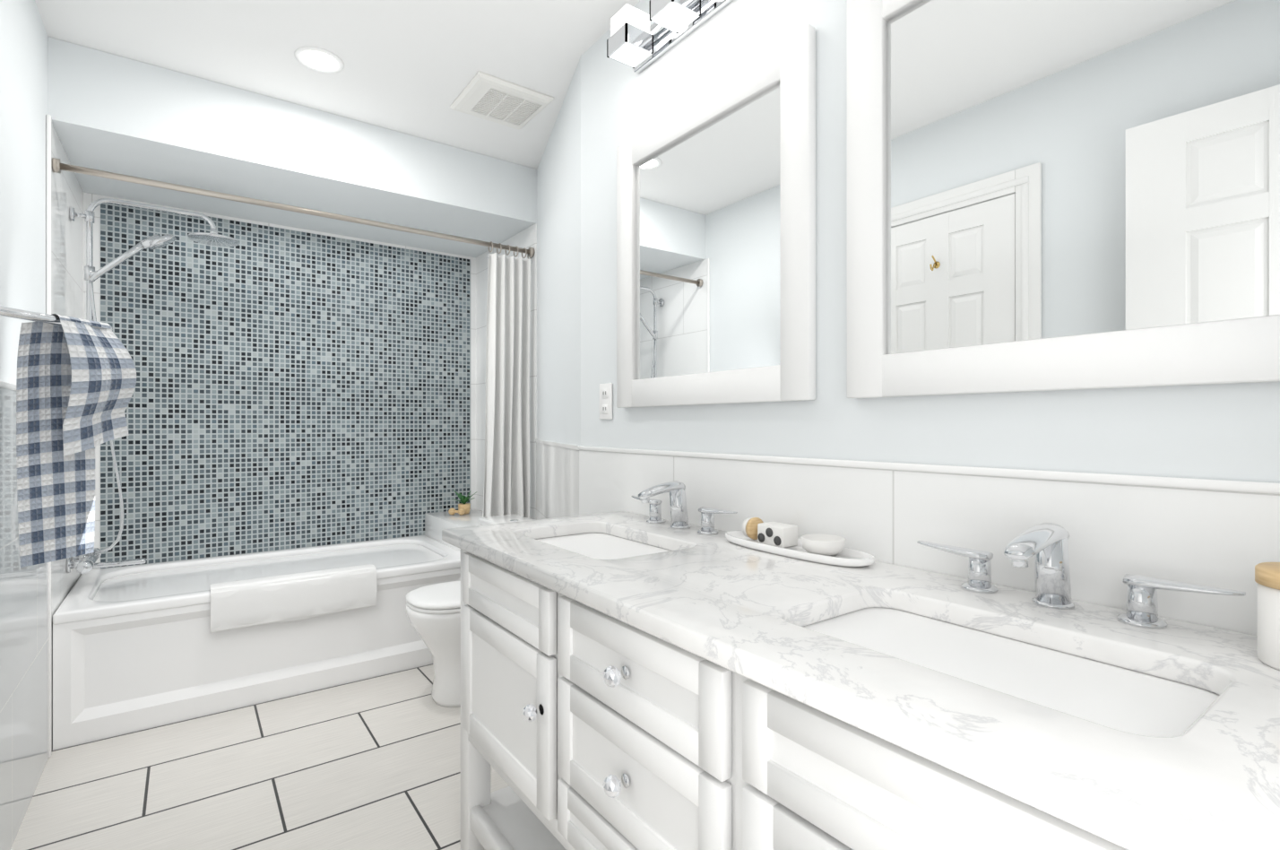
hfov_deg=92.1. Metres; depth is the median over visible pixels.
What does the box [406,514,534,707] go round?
toilet
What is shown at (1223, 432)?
wall
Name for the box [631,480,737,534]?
faucet
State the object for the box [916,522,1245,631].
faucet
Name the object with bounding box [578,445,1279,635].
tile
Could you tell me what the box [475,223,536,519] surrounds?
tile
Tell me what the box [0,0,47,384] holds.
wall
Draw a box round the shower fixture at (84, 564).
[66,198,239,573]
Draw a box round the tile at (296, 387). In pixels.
[83,191,475,569]
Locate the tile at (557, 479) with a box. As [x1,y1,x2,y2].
[535,439,579,519]
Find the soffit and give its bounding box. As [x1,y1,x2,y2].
[47,36,536,257]
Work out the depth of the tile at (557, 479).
2.81 m
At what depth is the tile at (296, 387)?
3.44 m
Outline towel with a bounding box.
[0,305,136,567]
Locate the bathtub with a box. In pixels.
[52,490,482,750]
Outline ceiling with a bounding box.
[34,0,639,169]
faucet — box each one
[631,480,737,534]
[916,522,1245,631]
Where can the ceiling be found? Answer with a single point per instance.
(412, 67)
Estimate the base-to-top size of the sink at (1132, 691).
0.163 m
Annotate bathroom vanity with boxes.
[441,537,1155,849]
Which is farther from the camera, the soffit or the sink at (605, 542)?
the soffit
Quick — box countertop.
[441,510,1279,849]
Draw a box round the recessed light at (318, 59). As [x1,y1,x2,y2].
[294,46,344,73]
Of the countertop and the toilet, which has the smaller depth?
the countertop
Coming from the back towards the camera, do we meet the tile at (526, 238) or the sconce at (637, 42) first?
the tile at (526, 238)
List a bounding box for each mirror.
[616,24,815,407]
[846,0,1279,397]
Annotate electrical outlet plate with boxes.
[599,382,612,419]
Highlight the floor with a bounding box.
[10,663,509,849]
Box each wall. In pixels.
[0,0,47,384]
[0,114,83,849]
[536,57,580,445]
[580,0,1279,482]
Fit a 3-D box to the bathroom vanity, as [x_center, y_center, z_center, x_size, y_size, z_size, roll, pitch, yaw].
[0.207,0.765,1.217,0.648,0.870,1.684,0,0,-36]
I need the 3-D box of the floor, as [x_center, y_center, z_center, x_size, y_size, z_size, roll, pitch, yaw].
[-0.673,1.240,1.894,2.560,0.080,4.490,0,0,-36]
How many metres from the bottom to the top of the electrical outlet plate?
0.130 m
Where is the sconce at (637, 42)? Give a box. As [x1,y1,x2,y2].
[606,0,733,73]
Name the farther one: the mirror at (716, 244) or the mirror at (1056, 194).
the mirror at (716, 244)
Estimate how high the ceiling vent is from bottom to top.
0.018 m
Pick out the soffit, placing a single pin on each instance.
(108, 112)
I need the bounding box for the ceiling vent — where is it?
[449,70,553,129]
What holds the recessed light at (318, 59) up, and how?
in the ceiling
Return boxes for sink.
[542,527,667,555]
[818,602,1194,724]
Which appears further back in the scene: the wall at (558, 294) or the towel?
the wall at (558, 294)
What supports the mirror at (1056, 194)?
attached to the wall at (1223, 432)
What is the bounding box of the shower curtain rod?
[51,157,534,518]
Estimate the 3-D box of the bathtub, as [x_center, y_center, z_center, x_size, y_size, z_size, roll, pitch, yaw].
[-1.621,0.805,3.184,1.955,0.790,0.883,0,0,-36]
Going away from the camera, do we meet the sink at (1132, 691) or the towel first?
the sink at (1132, 691)

